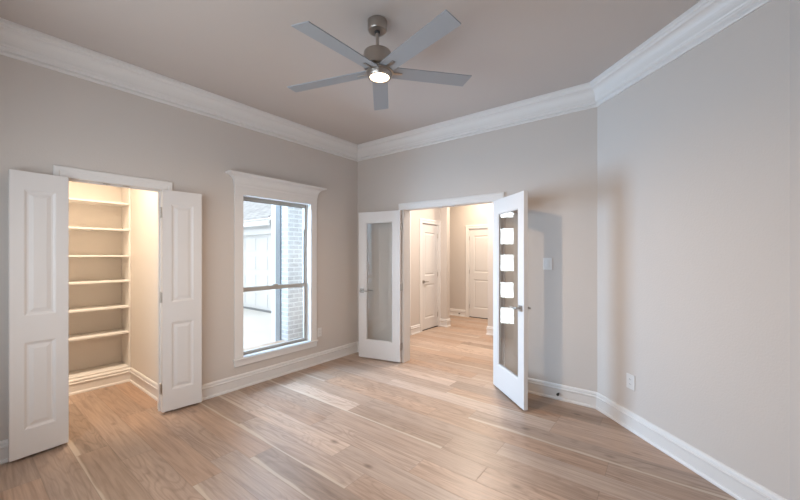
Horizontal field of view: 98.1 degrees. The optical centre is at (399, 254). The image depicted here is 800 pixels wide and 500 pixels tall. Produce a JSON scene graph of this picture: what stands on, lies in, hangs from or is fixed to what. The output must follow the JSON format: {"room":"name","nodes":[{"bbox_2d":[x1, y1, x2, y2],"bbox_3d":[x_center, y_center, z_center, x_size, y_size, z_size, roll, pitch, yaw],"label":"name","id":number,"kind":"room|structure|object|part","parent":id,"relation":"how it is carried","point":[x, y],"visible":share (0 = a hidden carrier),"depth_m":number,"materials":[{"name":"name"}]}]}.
{"room":"empty home office","nodes":[
{"label":"empty home office","id":0,"kind":"room"},
{"bbox_2d":[69,181,156,382],"bbox_3d":[-3.110,-0.073,3.386,1.500,3.030,1.210,0,0,38],"label":"wall","id":1,"kind":"structure","parent":0,"point":[93,352],"depth_m":3.89,"materials":[{"name":"white paint"}]},
{"bbox_2d":[129,367,156,400],"bbox_3d":[-2.657,1.365,3.639,1.090,0.152,0.026,0,0,38],"label":"baseboard","id":2,"kind":"structure","parent":1,"relation":"attached to","point":[139,380],"depth_m":3.68,"materials":[{"name":"white paint"}]},
{"bbox_2d":[0,54,439,440],"bbox_3d":[-1.221,-0.076,4.512,0.120,3.035,6.500,0,0,38],"label":"wall","id":3,"kind":"structure","parent":0,"point":[48,117],"depth_m":3.46,"materials":[{"name":"beige paint"}]},
{"bbox_2d":[0,439,53,463],"bbox_3d":[-2.834,1.365,2.297,0.026,0.152,0.782,0,0,38],"label":"baseboard","id":4,"kind":"structure","parent":3,"relation":"attached to","point":[4,443],"depth_m":2.41,"materials":[{"name":"white paint"}]},
{"bbox_2d":[8,169,68,461],"bbox_3d":[-2.612,0.416,2.525,0.052,2.006,0.317,0,0,31],"label":"door","id":5,"kind":"structure","parent":3,"relation":"in","point":[38,203],"depth_m":2.48,"materials":[{"name":"white paint"}]},
{"bbox_2d":[53,165,172,446],"bbox_3d":[-2.407,0.383,2.958,0.138,2.117,0.794,0,0,38],"label":"door frame","id":6,"kind":"structure","parent":3,"relation":"attached to","point":[73,174],"depth_m":3.05,"materials":[{"name":"white paint"}]},
{"bbox_2d":[0,18,357,161],"bbox_3d":[-1.815,-1.490,3.552,0.110,0.206,4.015,0,0,38],"label":"crown molding","id":7,"kind":"structure","parent":3,"relation":"attached to","point":[17,41],"depth_m":3.04,"materials":[{"name":"white paint"}]},
{"bbox_2d":[159,190,201,412],"bbox_3d":[-2.049,0.416,3.251,0.052,2.006,0.333,0,0,44],"label":"door","id":8,"kind":"structure","parent":3,"relation":"in","point":[180,212],"depth_m":3.23,"materials":[{"name":"white paint"}]},
{"bbox_2d":[174,341,357,409],"bbox_3d":[-1.369,1.365,4.199,0.026,0.152,2.447,0,0,38],"label":"baseboard","id":9,"kind":"structure","parent":3,"relation":"attached to","point":[233,383],"depth_m":4.04,"materials":[{"name":"white paint"}]},
{"bbox_2d":[225,170,326,366],"bbox_3d":[-1.439,0.164,4.133,0.236,2.069,1.274,0,0,38],"label":"window","id":10,"kind":"structure","parent":3,"relation":"in","point":[248,187],"depth_m":4.13,"materials":[{"name":"white paint"}]},
{"bbox_3d":[-1.733,0.233,3.732,0.020,1.762,0.095,0,0,38],"label":"casing","id":11,"kind":"part","parent":10,"relation":"part of","materials":[{"name":"white paint"}]},
{"bbox_3d":[-1.518,-0.103,4.194,0.020,1.030,0.860,0,0,38],"label":"sash","id":12,"kind":"part","parent":10,"relation":"part of","materials":[{"name":"grey"}]},
{"bbox_3d":[-1.502,0.732,4.182,0.022,0.736,0.860,0,0,38],"label":"sash","id":13,"kind":"part","parent":10,"relation":"part of","materials":[{"name":"grey"}]},
{"bbox_3d":[-1.514,0.234,4.191,0.043,1.764,0.900,0,0,38],"label":"frame","id":14,"kind":"part","parent":10,"relation":"part of","materials":[{"name":"grey"}]},
{"bbox_3d":[-1.451,1.125,4.143,0.106,0.022,1.114,0,0,38],"label":"sill","id":15,"kind":"part","parent":10,"relation":"part of","materials":[{"name":"white paint"}]},
{"bbox_3d":[-1.126,0.233,4.520,0.020,1.762,0.095,0,0,38],"label":"casing","id":16,"kind":"part","parent":10,"relation":"part of","materials":[{"name":"white paint"}]},
{"bbox_2d":[410,211,410,334],"bbox_3d":[-0.244,0.176,5.754,0.122,2.530,1.276,0,0,38],"label":"door","id":17,"kind":"structure","parent":3,"relation":"in","point":[410,211],"depth_m":6.22,"materials":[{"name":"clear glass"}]},
{"bbox_2d":[411,324,419,334],"bbox_3d":[0.284,1.365,6.346,0.026,0.152,0.282,0,0,38],"label":"baseboard","id":18,"kind":"structure","parent":3,"relation":"attached to","point":[415,329],"depth_m":6.34,"materials":[{"name":"white paint"}]},
{"bbox_2d":[420,218,440,331],"bbox_3d":[0.559,0.381,6.790,0.163,2.122,0.742,0,0,38],"label":"door","id":19,"kind":"structure","parent":3,"relation":"in","point":[430,230],"depth_m":6.79,"materials":[{"name":"white paint"}]},
{"bbox_2d":[0,0,700,144],"bbox_3d":[0.746,-1.643,3.591,7.600,0.100,8.400,0,0,38],"label":"ceiling","id":20,"kind":"structure","parent":0,"point":[247,52],"depth_m":2.63,"materials":[{"name":"grey paint"}]},
{"bbox_2d":[287,9,471,109],"bbox_3d":[-0.161,-1.397,2.358,1.353,0.393,1.313,0,0,38],"label":"ceiling fan","id":21,"kind":"object","parent":20,"relation":"hanging from","point":[381,65],"visible":1,"depth_m":2.31,"materials":[{"name":"silver metal"}]},
{"bbox_3d":[-0.507,-1.246,2.499,0.632,0.006,0.128,-3,8,16],"label":"blade","id":22,"kind":"part","parent":21,"relation":"part of","materials":[{"name":"grey wood"}]},
{"bbox_3d":[-0.352,-1.236,2.080,0.128,0.006,0.632,11,10,33],"label":"blade","id":23,"kind":"part","parent":21,"relation":"part of","materials":[{"name":"grey wood"}]},
{"bbox_2d":[370,73,388,81],"bbox_3d":[-0.141,-1.226,2.395,0.133,0.008,0.133,0,0,38],"label":"diffuser","id":24,"kind":"object","parent":21,"relation":"attached to","point":[374,77],"depth_m":2.39,"materials":[{"name":"white glass"}]},
{"bbox_3d":[-0.155,-1.281,2.776,0.128,0.006,0.632,-9,3,-2],"label":"blade","id":25,"kind":"part","parent":21,"relation":"part of","materials":[{"name":"grey wood"}]},
{"bbox_3d":[0.095,-1.266,2.096,0.128,0.006,0.632,12,-7,-37],"label":"blade","id":26,"kind":"part","parent":21,"relation":"part of","materials":[{"name":"grey wood"}]},
{"bbox_3d":[0.216,-1.293,2.526,0.632,0.006,0.128,-5,-8,-20],"label":"blade","id":27,"kind":"part","parent":21,"relation":"part of","materials":[{"name":"grey wood"}]},
{"bbox_2d":[0,315,736,499],"bbox_3d":[0.829,1.472,3.502,7.360,0.060,8.360,0,0,38],"label":"floor","id":28,"kind":"structure","parent":0,"point":[435,424],"depth_m":2.62,"materials":[{"name":"brown wood"}]},
{"bbox_2d":[69,188,130,395],"bbox_3d":[-3.482,-0.053,3.676,0.312,2.990,0.972,0,0,38],"label":"closet shelving","id":29,"kind":"object","parent":28,"relation":"on","point":[93,378],"visible":0.6,"depth_m":3.90,"materials":[{"name":"white paint"}]},
{"bbox_3d":[-3.498,0.883,3.676,0.288,0.020,0.953,0,0,38],"label":"shelf","id":30,"kind":"part","parent":29,"relation":"part of","materials":[{"name":"white paint"}]},
{"bbox_3d":[-3.498,0.593,3.676,0.288,0.020,0.953,0,0,38],"label":"shelf","id":31,"kind":"part","parent":29,"relation":"part of","materials":[{"name":"white paint"}]},
{"bbox_3d":[-3.498,0.298,3.676,0.288,0.020,0.953,0,0,38],"label":"shelf","id":32,"kind":"part","parent":29,"relation":"part of","materials":[{"name":"white paint"}]},
{"bbox_3d":[-3.498,0.013,3.676,0.288,0.020,0.953,0,0,38],"label":"shelf","id":33,"kind":"part","parent":29,"relation":"part of","materials":[{"name":"white paint"}]},
{"bbox_3d":[-3.498,-0.282,3.676,0.288,0.020,0.953,0,0,38],"label":"shelf","id":34,"kind":"part","parent":29,"relation":"part of","materials":[{"name":"white paint"}]},
{"bbox_3d":[-3.498,-0.579,3.676,0.288,0.020,0.953,0,0,38],"label":"shelf","id":35,"kind":"part","parent":29,"relation":"part of","materials":[{"name":"white paint"}]},
{"bbox_3d":[-3.498,1.282,3.676,0.288,0.020,0.953,0,0,38],"label":"shelf","id":36,"kind":"part","parent":29,"relation":"part of","materials":[{"name":"white paint"}]},
{"bbox_3d":[-3.208,-0.053,4.065,0.273,2.990,0.018,0,0,38],"label":"panel","id":37,"kind":"part","parent":29,"relation":"part of","materials":[{"name":"white paint"}]},
{"bbox_2d":[440,207,449,318],"bbox_3d":[0.862,-0.076,7.086,0.280,3.035,0.120,0,0,38],"label":"wall","id":38,"kind":"structure","parent":0,"point":[444,212],"depth_m":7.00,"materials":[{"name":"beige paint"}]},
{"bbox_2d":[440,318,450,326],"bbox_3d":[0.912,1.365,7.031,0.186,0.152,0.146,0,0,38],"label":"baseboard","id":39,"kind":"structure","parent":38,"relation":"attached to","point":[443,322],"depth_m":6.98,"materials":[{"name":"white paint"}]},
{"bbox_2d":[450,204,487,316],"bbox_3d":[2.534,-0.076,7.388,5.000,3.035,0.120,0,0,38],"label":"wall","id":40,"kind":"structure","parent":0,"point":[460,216],"depth_m":8.17,"materials":[{"name":"beige paint"}]},
{"bbox_2d":[450,309,464,316],"bbox_3d":[1.013,1.365,8.467,1.273,0.152,0.026,0,0,38],"label":"baseboard","id":41,"kind":"structure","parent":40,"relation":"attached to","point":[455,312],"depth_m":8.20,"materials":[{"name":"white paint"}]},
{"bbox_2d":[466,224,487,318],"bbox_3d":[1.905,0.381,7.847,0.881,2.122,0.163,0,0,38],"label":"door","id":42,"kind":"structure","parent":40,"relation":"in","point":[476,235],"depth_m":7.92,"materials":[{"name":"white paint"}]},
{"bbox_2d":[358,107,596,391],"bbox_3d":[0.666,-0.076,4.251,3.188,3.035,0.120,0,0,38],"label":"wall","id":43,"kind":"structure","parent":0,"point":[554,159],"depth_m":3.62,"materials":[{"name":"beige paint"}]},
{"bbox_2d":[359,210,401,361],"bbox_3d":[-0.275,0.418,4.748,0.657,2.015,0.154,0,0,26],"label":"door","id":44,"kind":"structure","parent":43,"relation":"in","point":[368,348],"depth_m":4.70,"materials":[{"name":"white paint"}]},
{"bbox_2d":[398,192,504,366],"bbox_3d":[0.604,0.377,4.300,1.466,2.130,0.154,0,0,38],"label":"door frame","id":45,"kind":"structure","parent":43,"relation":"attached to","point":[405,208],"depth_m":4.58,"materials":[{"name":"white paint"}]},
{"bbox_3d":[0.645,0.377,4.354,1.466,2.130,0.017,0,0,38],"label":"casing","id":46,"kind":"part","parent":45,"relation":"part of","materials":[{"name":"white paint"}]},
{"bbox_2d":[358,82,596,160],"bbox_3d":[0.576,-1.490,4.176,3.138,0.206,0.110,0,0,38],"label":"crown molding","id":47,"kind":"structure","parent":43,"relation":"attached to","point":[580,97],"depth_m":3.86,"materials":[{"name":"white paint"}]},
{"bbox_2d":[493,190,530,409],"bbox_3d":[1.100,0.418,3.518,0.154,2.015,0.680,0,0,-9],"label":"door","id":48,"kind":"structure","parent":43,"relation":"in","point":[515,387],"depth_m":3.30,"materials":[{"name":"white paint"}]},
{"bbox_2d":[543,258,551,269],"bbox_3d":[1.499,0.091,3.528,0.085,0.120,0.009,0,0,38],"label":"light switch","id":49,"kind":"object","parent":43,"relation":"attached to","point":[547,262],"visible":1,"depth_m":3.53,"materials":[{"name":"white plastic"}]},
{"bbox_2d":[517,375,596,408],"bbox_3d":[1.498,1.365,3.519,0.876,0.152,0.026,0,0,38],"label":"baseboard","id":50,"kind":"structure","parent":43,"relation":"attached to","point":[587,398],"depth_m":3.43,"materials":[{"name":"white paint"}]},
{"bbox_2d":[488,203,492,326],"bbox_3d":[3.478,-0.076,4.907,4.675,3.035,0.120,0,0,38],"label":"wall","id":51,"kind":"structure","parent":0,"point":[490,205],"depth_m":6.25,"materials":[{"name":"beige paint"}]},
{"bbox_2d":[486,326,492,334],"bbox_3d":[3.421,1.365,4.935,4.601,0.152,0.146,0,0,38],"label":"baseboard","id":52,"kind":"structure","parent":51,"relation":"attached to","point":[489,328],"depth_m":6.25,"materials":[{"name":"white paint"}]},
{"bbox_2d":[597,0,789,499],"bbox_3d":[2.009,-0.076,2.533,0.148,3.035,1.487,0,0,-8],"label":"wall","id":53,"kind":"structure","parent":0,"point":[693,157],"depth_m":2.24,"materials":[{"name":"beige paint"}]},
{"bbox_2d":[626,373,634,390],"bbox_3d":[1.901,1.046,2.864,0.008,0.120,0.085,0,0,-7],"label":"power outlet","id":54,"kind":"object","parent":53,"relation":"attached to","point":[630,379],"visible":1,"depth_m":2.86,"materials":[{"name":"white plastic"}]},
{"bbox_2d":[590,0,771,106],"bbox_3d":[1.893,-1.490,2.533,0.110,0.206,1.456,0,0,-7],"label":"crown molding","id":55,"kind":"structure","parent":53,"relation":"attached to","point":[705,19],"depth_m":2.43,"materials":[{"name":"white paint"}]},
{"bbox_2d":[596,392,786,499],"bbox_3d":[1.934,1.365,2.538,0.026,0.152,1.456,0,0,-7],"label":"baseboard","id":56,"kind":"structure","parent":53,"relation":"attached to","point":[729,480],"depth_m":2.35,"materials":[{"name":"white paint"}]},
{"bbox_2d":[790,0,799,499],"bbox_3d":[1.141,-0.076,0.551,0.120,3.035,3.106,0,0,38],"label":"wall","id":57,"kind":"structure","parent":0,"point":[794,4],"depth_m":1.75,"materials":[{"name":"beige paint"}]},
{"label":"outside","id":58,"kind":"structure","parent":0,"visible":0},
{"bbox_2d":[243,308,271,348],"bbox_3d":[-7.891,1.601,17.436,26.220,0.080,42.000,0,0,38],"label":"driveway","id":59,"kind":"structure","parent":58,"point":[257,325],"depth_m":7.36,"materials":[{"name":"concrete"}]},
{"bbox_2d":[243,201,271,312],"bbox_3d":[-4.194,-1.298,13.238,7.000,5.720,6.140,0,0,38],"label":"garage","id":60,"kind":"structure","parent":59,"relation":"on","point":[257,234],"depth_m":9.72,"materials":[{"name":"white paint"}]},
{"bbox_3d":[-5.365,0.431,10.669,5.280,2.260,0.040,0,0,38],"label":"door trim","id":61,"kind":"part","parent":60,"relation":"part of","materials":[{"name":"white wood"}]},
{"bbox_2d":[272,205,302,341],"bbox_3d":[-1.288,0.127,6.949,0.480,2.870,2.560,0,0,38],"label":"wall","id":62,"kind":"structure","parent":59,"relation":"on","point":[287,303],"depth_m":5.93,"materials":[{"name":"brick"}]}
]}

